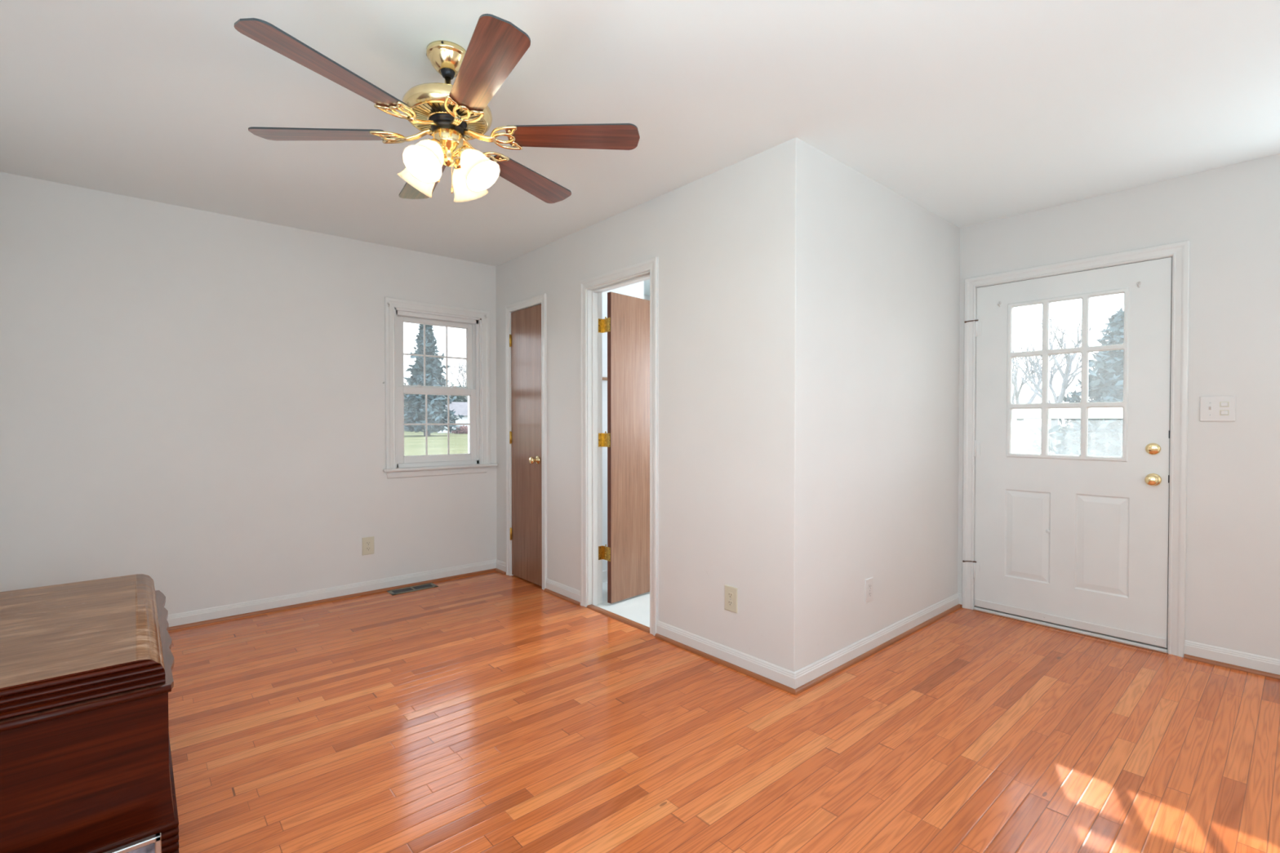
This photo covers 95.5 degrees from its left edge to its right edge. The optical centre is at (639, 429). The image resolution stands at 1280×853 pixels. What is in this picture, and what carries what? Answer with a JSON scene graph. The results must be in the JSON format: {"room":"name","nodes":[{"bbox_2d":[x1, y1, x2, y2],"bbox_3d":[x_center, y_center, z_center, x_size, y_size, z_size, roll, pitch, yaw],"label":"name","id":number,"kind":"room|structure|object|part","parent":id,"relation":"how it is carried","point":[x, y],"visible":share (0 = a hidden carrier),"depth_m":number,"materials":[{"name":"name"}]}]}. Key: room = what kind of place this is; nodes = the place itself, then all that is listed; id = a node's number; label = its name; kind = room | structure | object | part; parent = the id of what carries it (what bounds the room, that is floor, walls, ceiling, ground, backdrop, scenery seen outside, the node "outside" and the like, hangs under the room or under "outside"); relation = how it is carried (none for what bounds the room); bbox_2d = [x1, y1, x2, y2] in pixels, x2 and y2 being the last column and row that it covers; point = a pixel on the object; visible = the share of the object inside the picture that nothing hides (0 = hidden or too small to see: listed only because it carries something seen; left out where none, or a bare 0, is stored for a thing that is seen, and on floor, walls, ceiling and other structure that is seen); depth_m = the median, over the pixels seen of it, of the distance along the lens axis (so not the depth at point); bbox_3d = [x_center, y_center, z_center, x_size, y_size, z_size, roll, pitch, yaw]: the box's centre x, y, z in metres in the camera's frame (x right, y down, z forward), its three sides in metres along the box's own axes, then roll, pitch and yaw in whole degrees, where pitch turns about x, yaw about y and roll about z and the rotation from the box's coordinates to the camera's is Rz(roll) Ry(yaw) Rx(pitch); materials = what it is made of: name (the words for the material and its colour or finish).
{"room":"living room","nodes":[
{"label":"living room","id":0,"kind":"room"},
{"bbox_2d":[0,171,649,614],"bbox_3d":[-1.543,-0.083,4.441,4.844,2.440,0.150,-1,1,-41],"label":"wall","id":1,"kind":"structure","parent":0,"point":[193,401],"depth_m":3.44,"materials":[{"name":"paint"}]},
{"bbox_2d":[166,559,496,631],"bbox_3d":[-2.173,1.102,3.791,2.720,0.086,0.027,-1,1,-41],"label":"baseboard","id":2,"kind":"structure","parent":1,"relation":"attached to","point":[231,611],"depth_m":3.83,"materials":[{"name":"paint"}]},
{"bbox_2d":[361,536,373,555],"bbox_3d":[-1.890,0.810,4.046,0.078,0.122,0.009,-1,1,-41],"label":"wall outlet","id":3,"kind":"object","parent":1,"relation":"attached to","point":[367,543],"visible":1,"depth_m":4.04,"materials":[{"name":"beige plastic"}]},
{"bbox_2d":[382,297,497,479],"bbox_3d":[-1.523,-0.295,4.421,0.865,1.284,0.202,-1,1,-41],"label":"window","id":4,"kind":"structure","parent":1,"relation":"in","point":[400,311],"depth_m":4.39,"materials":[{"name":"paint"}]},
{"bbox_3d":[-1.560,-0.560,4.443,0.585,0.543,0.030,-1,1,-41],"label":"sash","id":5,"kind":"part","parent":4,"relation":"part of","materials":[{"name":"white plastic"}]},
{"bbox_3d":[-1.531,-0.034,4.417,0.618,0.562,0.030,-1,1,-41],"label":"sash","id":6,"kind":"part","parent":4,"relation":"part of","materials":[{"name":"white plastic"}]},
{"bbox_3d":[-1.551,-0.298,4.431,0.664,1.146,0.150,-1,1,-41],"label":"frame","id":7,"kind":"part","parent":4,"relation":"part of","materials":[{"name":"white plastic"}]},
{"bbox_3d":[-1.494,0.286,4.394,0.865,0.023,0.112,-1,1,-41],"label":"sill","id":8,"kind":"part","parent":4,"relation":"part of","materials":[{"name":"paint"}]},
{"bbox_2d":[602,280,644,571],"bbox_3d":[-0.519,-0.086,4.666,0.715,2.440,0.853,-1,1,-41],"label":"wall","id":9,"kind":"structure","parent":0,"point":[635,290],"depth_m":4.33,"materials":[{"name":"white paint"}]},
{"bbox_2d":[602,569,607,582],"bbox_3d":[-0.232,1.093,4.352,0.714,0.081,0.020,-1,1,-41],"label":"baseboard","id":10,"kind":"structure","parent":9,"relation":"attached to","point":[604,572],"depth_m":4.32,"materials":[{"name":"paint"}]},
{"bbox_2d":[0,0,1279,295],"bbox_3d":[0.180,-1.337,2.441,4.844,0.120,5.403,-1,1,-41],"label":"ceiling","id":11,"kind":"structure","parent":0,"point":[971,112],"depth_m":2.24,"materials":[{"name":"white paint"}]},
{"bbox_2d":[234,13,639,203],"bbox_3d":[-0.649,-1.033,1.966,1.232,0.475,1.276,-1,1,-41],"label":"ceiling fan","id":12,"kind":"object","parent":11,"relation":"hanging from","point":[457,113],"visible":1,"depth_m":1.90,"materials":[{"name":"brown wood"}]},
{"bbox_3d":[-1.073,-0.993,1.960,0.448,0.006,0.131,0,11,-1],"label":"blade","id":13,"kind":"part","parent":12,"relation":"part of","materials":[{"name":"brown wood"}]},
{"bbox_3d":[-0.854,-0.989,1.596,0.131,0.006,0.448,12,6,28],"label":"blade","id":14,"kind":"part","parent":12,"relation":"part of","materials":[{"name":"brown wood"}]},
{"bbox_3d":[-0.769,-0.871,2.006,0.127,0.141,0.128,0,1,-26],"label":"lamp shade","id":15,"kind":"part","parent":12,"relation":"part of","materials":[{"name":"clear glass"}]},
{"bbox_3d":[-0.867,-0.998,2.330,0.131,0.006,0.448,-12,7,-30],"label":"blade","id":16,"kind":"part","parent":12,"relation":"part of","materials":[{"name":"brown wood"}]},
{"bbox_3d":[-0.686,-0.869,1.848,0.128,0.141,0.127,0,1,-26],"label":"lamp shade","id":17,"kind":"part","parent":12,"relation":"part of","materials":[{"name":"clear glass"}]},
{"bbox_3d":[-0.676,-0.894,1.880,0.044,0.067,0.060,0,1,17],"label":"bulb","id":18,"kind":"part","parent":12,"relation":"part of","materials":[{"name":"white glass"}]},
{"bbox_2d":[409,102,485,139],"bbox_3d":[-0.649,-1.039,1.966,0.244,0.005,0.244,0,1,-33],"label":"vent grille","id":19,"kind":"object","parent":12,"relation":"attached to","point":[424,111],"depth_m":1.92,"materials":[{"name":"gold metal"}]},
{"bbox_3d":[-0.632,-0.863,1.956,0.009,0.138,0.009,-1,1,-41],"label":"pull chain","id":20,"kind":"part","parent":12,"relation":"part of","materials":[{"name":"gold metal"}]},
{"bbox_3d":[-0.610,-0.931,1.956,0.051,0.027,0.014,0,1,17],"label":"light arm","id":21,"kind":"part","parent":12,"relation":"part of","materials":[{"name":"gold metal"}]},
{"bbox_3d":[-0.611,-0.872,2.089,0.128,0.141,0.127,0,1,-26],"label":"lamp shade","id":22,"kind":"part","parent":12,"relation":"part of","materials":[{"name":"white glass"}]},
{"bbox_3d":[-0.560,-0.895,1.941,0.060,0.067,0.044,0,1,17],"label":"bulb","id":23,"kind":"part","parent":12,"relation":"part of","materials":[{"name":"white glass"}]},
{"bbox_3d":[-0.528,-0.870,1.931,0.127,0.141,0.128,0,1,-26],"label":"lamp shade","id":24,"kind":"part","parent":12,"relation":"part of","materials":[{"name":"white glass"}]},
{"bbox_3d":[-0.430,-0.989,1.603,0.131,0.006,0.448,11,-5,-31],"label":"blade","id":25,"kind":"part","parent":12,"relation":"part of","materials":[{"name":"brown wood"}]},
{"bbox_3d":[-0.443,-0.998,2.338,0.131,0.006,0.448,-11,-5,29],"label":"blade","id":26,"kind":"part","parent":12,"relation":"part of","materials":[{"name":"brown wood"}]},
{"bbox_3d":[-0.225,-0.994,1.974,0.448,0.006,0.131,0,-9,-1],"label":"blade","id":27,"kind":"part","parent":12,"relation":"part of","materials":[{"name":"brown wood"}]},
{"bbox_2d":[495,137,810,671],"bbox_3d":[-0.193,-0.073,3.658,0.115,2.440,2.803,-1,1,-41],"label":"wall","id":28,"kind":"structure","parent":0,"point":[731,244],"depth_m":2.90,"materials":[{"name":"paint"}]},
{"bbox_2d":[509,304,542,586],"bbox_3d":[-0.860,0.115,4.321,0.102,2.026,0.468,-1,1,-41],"label":"door","id":29,"kind":"structure","parent":28,"relation":"in","point":[525,338],"depth_m":4.32,"materials":[{"name":"brown wood"}]},
{"bbox_3d":[-0.763,0.222,4.184,0.066,0.061,0.061,-1,1,-41],"label":"knob","id":30,"kind":"part","parent":29,"relation":"part of","materials":[{"name":"gold metal"}]},
{"bbox_2d":[505,293,546,590],"bbox_3d":[-0.810,0.089,4.358,0.132,2.097,0.578,-1,1,-41],"label":"door frame","id":31,"kind":"structure","parent":28,"relation":"attached to","point":[541,299],"depth_m":4.23,"materials":[{"name":"paint"}]},
{"bbox_2d":[579,257,657,635],"bbox_3d":[-0.101,0.096,3.543,0.134,2.106,0.733,-1,1,-41],"label":"door frame","id":32,"kind":"structure","parent":28,"relation":"attached to","point":[591,289],"depth_m":3.75,"materials":[{"name":"paint"}]},
{"bbox_2d":[598,292,649,604],"bbox_3d":[-0.007,0.119,3.967,0.627,2.012,0.090,-1,1,-41],"label":"door","id":33,"kind":"structure","parent":28,"relation":"in","point":[627,323],"depth_m":3.86,"materials":[{"name":"brown wood"}]},
{"bbox_2d":[495,559,795,695],"bbox_3d":[-0.237,1.105,3.617,0.027,0.086,2.830,-1,1,-41],"label":"baseboard","id":34,"kind":"structure","parent":28,"relation":"attached to","point":[782,678],"depth_m":2.92,"materials":[{"name":"paint"}]},
{"bbox_2d":[724,584,737,613],"bbox_3d":[0.443,0.829,2.844,0.009,0.122,0.078,-1,1,-41],"label":"wall outlet","id":35,"kind":"object","parent":28,"relation":"attached to","point":[731,593],"visible":1,"depth_m":2.84,"materials":[{"name":"beige plastic"}]},
{"bbox_2d":[727,600,733,606],"bbox_3d":[0.441,0.849,2.842,0.003,0.027,0.033,-1,1,-41],"label":"receptacle","id":36,"kind":"object","parent":35,"relation":"attached to","point":[730,602],"depth_m":2.84,"materials":[{"name":"grey plastic"}]},
{"bbox_2d":[727,591,733,598],"bbox_3d":[0.441,0.809,2.842,0.003,0.027,0.033,-1,1,-41],"label":"receptacle","id":37,"kind":"object","parent":35,"relation":"attached to","point":[730,594],"depth_m":2.84,"materials":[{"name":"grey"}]},
{"bbox_2d":[168,571,1279,852],"bbox_3d":[0.181,1.192,2.376,4.714,0.064,5.253,-1,1,-41],"label":"floor","id":38,"kind":"structure","parent":0,"point":[493,712],"depth_m":2.18,"materials":[{"name":"brown wood"}]},
{"bbox_2d":[0,573,178,852],"bbox_3d":[-1.752,0.873,1.736,0.553,0.600,1.122,-1,1,-41],"label":"chest","id":39,"kind":"object","parent":38,"relation":"on","point":[86,681],"visible":1,"depth_m":1.43,"materials":[{"name":"brown wood"}]},
{"bbox_3d":[-1.767,0.610,1.726,0.522,0.074,1.097,-1,1,-41],"label":"lid","id":40,"kind":"part","parent":39,"relation":"part of","materials":[{"name":"brown wood"}]},
{"bbox_2d":[103,832,161,852],"bbox_3d":[-1.315,1.078,1.266,0.423,0.202,0.018,-1,1,-41],"label":"picture frame","id":41,"kind":"object","parent":38,"relation":"on","point":[151,844],"visible":1,"depth_m":1.38,"materials":[{"name":"silver metal"}]},
{"bbox_2d":[127,842,155,852],"bbox_3d":[-1.315,1.078,1.267,0.403,0.182,0.008,-1,1,-41],"label":"picture","id":42,"kind":"object","parent":41,"relation":"attached to","point":[133,847],"depth_m":1.38},
{"bbox_2d":[386,582,438,595],"bbox_3d":[-1.622,1.138,4.154,0.323,0.005,0.122,-1,1,-41],"label":"floor vent","id":43,"kind":"object","parent":38,"relation":"in","point":[429,585],"visible":1,"depth_m":4.15,"materials":[{"name":"metal"}]},
{"bbox_2d":[586,604,649,633],"bbox_3d":[-0.130,1.143,3.532,0.048,0.012,0.600,-1,1,-41],"label":"threshold","id":44,"kind":"object","parent":38,"relation":"on","point":[617,617],"visible":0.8,"depth_m":3.51,"materials":[{"name":"brown wood"}]},
{"bbox_2d":[973,606,1167,652],"bbox_3d":[2.480,1.142,3.402,0.156,0.016,0.919,-1,1,-41],"label":"threshold","id":45,"kind":"object","parent":38,"relation":"on","point":[1113,638],"visible":0.44,"depth_m":3.30,"materials":[{"name":"paint"}]},
{"bbox_2d":[808,145,959,664],"bbox_3d":[1.378,-0.067,3.242,1.709,2.440,0.115,-1,1,-41],"label":"wall","id":46,"kind":"structure","parent":0,"point":[885,268],"depth_m":3.05,"materials":[{"name":"paint"}]},
{"bbox_2d":[864,577,873,603],"bbox_3d":[1.185,0.831,3.004,0.078,0.122,0.009,-1,1,-41],"label":"wall outlet","id":47,"kind":"object","parent":46,"relation":"attached to","point":[868,583],"visible":1,"depth_m":3.00,"materials":[{"name":"white plastic"}]},
{"bbox_2d":[794,592,959,695],"bbox_3d":[1.371,1.111,3.157,1.851,0.086,0.027,-1,1,-41],"label":"baseboard","id":48,"kind":"structure","parent":46,"relation":"attached to","point":[812,674],"depth_m":2.99,"materials":[{"name":"paint"}]},
{"bbox_2d":[1011,407,1123,418],"bbox_3d":[2.524,0.120,3.427,0.030,2.020,0.918,-1,1,-41],"label":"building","id":49,"kind":"structure","parent":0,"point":[1093,412],"depth_m":3.41,"materials":[{"name":"white"}]},
{"bbox_2d":[957,153,1279,659],"bbox_3d":[2.883,-0.063,2.927,0.150,2.440,2.565,-1,1,-41],"label":"wall","id":50,"kind":"structure","parent":0,"point":[1229,215],"depth_m":2.86,"materials":[{"name":"paint"}]},
{"bbox_2d":[962,257,1171,648],"bbox_3d":[2.397,0.119,3.355,0.116,2.015,0.977,-1,1,-41],"label":"door","id":51,"kind":"structure","parent":50,"relation":"in","point":[1081,542],"depth_m":3.27,"materials":[{"name":"paint"}]},
{"bbox_3d":[2.432,-0.295,3.337,0.024,0.935,0.576,-1,1,-41],"label":"lite frame","id":52,"kind":"part","parent":51,"relation":"part of","materials":[{"name":"paint"}]},
{"bbox_2d":[1048,298,1089,454],"bbox_3d":[2.454,-0.295,3.356,0.022,0.923,0.564,-1,1,-41],"label":"grille","id":53,"kind":"object","parent":51,"relation":"attached to","point":[1073,299],"depth_m":3.36,"materials":[{"name":"paint"}]},
{"bbox_2d":[1136,281,1141,288],"bbox_3d":[2.632,-0.766,3.072,0.029,0.034,0.020,-1,1,-41],"label":"curtain bracket","id":54,"kind":"object","parent":51,"relation":"attached to","point":[1138,283],"visible":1,"depth_m":3.08,"materials":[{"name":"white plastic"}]},
{"bbox_3d":[2.662,0.264,3.023,0.066,0.066,0.066,-1,1,-41],"label":"knob","id":55,"kind":"part","parent":51,"relation":"part of","materials":[{"name":"gold metal"}]},
{"bbox_2d":[973,256,1172,648],"bbox_3d":[2.439,0.130,3.353,0.025,2.042,0.919,-1,1,-41],"label":"weatherstrip","id":56,"kind":"structure","parent":50,"relation":"attached to","point":[1171,256],"depth_m":3.04,"materials":[{"name":"grey"}]},
{"bbox_2d":[962,240,1190,657],"bbox_3d":[2.476,0.097,3.385,0.166,2.108,1.050,-1,1,-41],"label":"door frame","id":57,"kind":"structure","parent":50,"relation":"attached to","point":[1180,251],"depth_m":2.99,"materials":[{"name":"paint"}]},
{"bbox_2d":[958,592,1279,679],"bbox_3d":[2.805,1.114,2.898,0.027,0.086,2.300,-1,1,-41],"label":"baseboard","id":58,"kind":"structure","parent":50,"relation":"attached to","point":[1253,664],"depth_m":2.82,"materials":[{"name":"paint"}]},
{"bbox_2d":[1200,395,1235,421],"bbox_3d":[2.834,-0.102,2.855,0.018,0.125,0.126,-1,1,-41],"label":"light switch","id":59,"kind":"object","parent":50,"relation":"attached to","point":[1212,408],"visible":1,"depth_m":2.85,"materials":[{"name":"white plastic"}]},
{"label":"outside","id":60,"kind":"structure","parent":0,"visible":0},
{"bbox_2d":[404,426,1073,455],"bbox_3d":[5.622,0.670,73.116,400.000,0.001,400.000,-1,1,-41],"label":"lawn","id":61,"kind":"structure","parent":60,"point":[414,442],"depth_m":45.17,"materials":[{"name":"green plant"}]},
{"bbox_2d":[404,324,464,435],"bbox_3d":[-24.683,-5.919,67.602,7.913,13.325,8.383,-1,1,-41],"label":"conifer tree","id":62,"kind":"object","parent":61,"relation":"on","point":[415,410],"visible":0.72,"depth_m":66.29,"materials":[{"name":"green plant"}]},
{"bbox_2d":[437,401,467,432],"bbox_3d":[-26.362,-1.831,88.127,10.614,4.600,9.698,-1,1,-41],"label":"house","id":63,"kind":"structure","parent":61,"relation":"on","point":[460,408],"depth_m":85.62,"materials":[{"name":"grey"}]},
{"bbox_2d":[442,353,467,401],"bbox_3d":[-21.867,-4.629,74.425,5.171,10.595,10.345,0,1,9],"label":"bare tree","id":64,"kind":"object","parent":61,"relation":"on","point":[460,368],"visible":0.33,"depth_m":73.36,"materials":[{"name":"grey plant"}]},
{"bbox_2d":[444,382,467,402],"bbox_3d":[-33.977,-4.261,106.631,12.875,8.965,6.705,-1,1,-41],"label":"tree","id":65,"kind":"object","parent":61,"relation":"on","point":[462,398],"visible":0.02,"depth_m":106.05,"materials":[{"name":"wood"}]},
{"bbox_2d":[451,425,467,434],"bbox_3d":[-24.110,-0.021,79.422,3.422,1.214,2.605,-1,1,-41],"label":"shrub","id":66,"kind":"object","parent":61,"relation":"on","point":[464,429],"visible":0.56,"depth_m":78.63,"materials":[{"name":"plant"}]},
{"bbox_2d":[1011,427,1018,452],"bbox_3d":[17.738,0.448,29.027,3.823,1.620,2.792,-1,1,-41],"label":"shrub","id":67,"kind":"object","parent":61,"relation":"on","point":[1015,431],"visible":0.06,"depth_m":28.24,"materials":[{"name":"green plant"}]},
{"bbox_2d":[1011,422,1070,454],"bbox_3d":[17.207,0.498,24.619,3.820,1.639,2.848,-1,1,-41],"label":"shrub","id":68,"kind":"object","parent":61,"relation":"on","point":[1033,444],"visible":0.36,"depth_m":24.30,"materials":[{"name":"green plant"}]},
{"bbox_2d":[1011,326,1074,447],"bbox_3d":[17.296,-1.712,26.656,5.168,6.040,3.198,0,1,-12],"label":"bare tree","id":69,"kind":"object","parent":61,"relation":"on","point":[1015,393],"visible":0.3,"depth_m":26.63,"materials":[{"name":"grey plant"}]},
{"bbox_2d":[1012,308,1104,454],"bbox_3d":[14.209,-1.340,20.209,2.895,5.467,3.102,-1,1,-41],"label":"bare tree","id":70,"kind":"object","parent":61,"relation":"on","point":[1069,358],"visible":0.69,"depth_m":19.67,"materials":[{"name":"plant"}]},
{"bbox_2d":[1048,307,1124,457],"bbox_3d":[12.762,-0.895,15.216,4.270,4.676,3.959,-1,1,-41],"label":"conifer tree","id":71,"kind":"object","parent":61,"relation":"on","point":[1105,381],"visible":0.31,"depth_m":15.23,"materials":[{"name":"green plant"}]}
]}

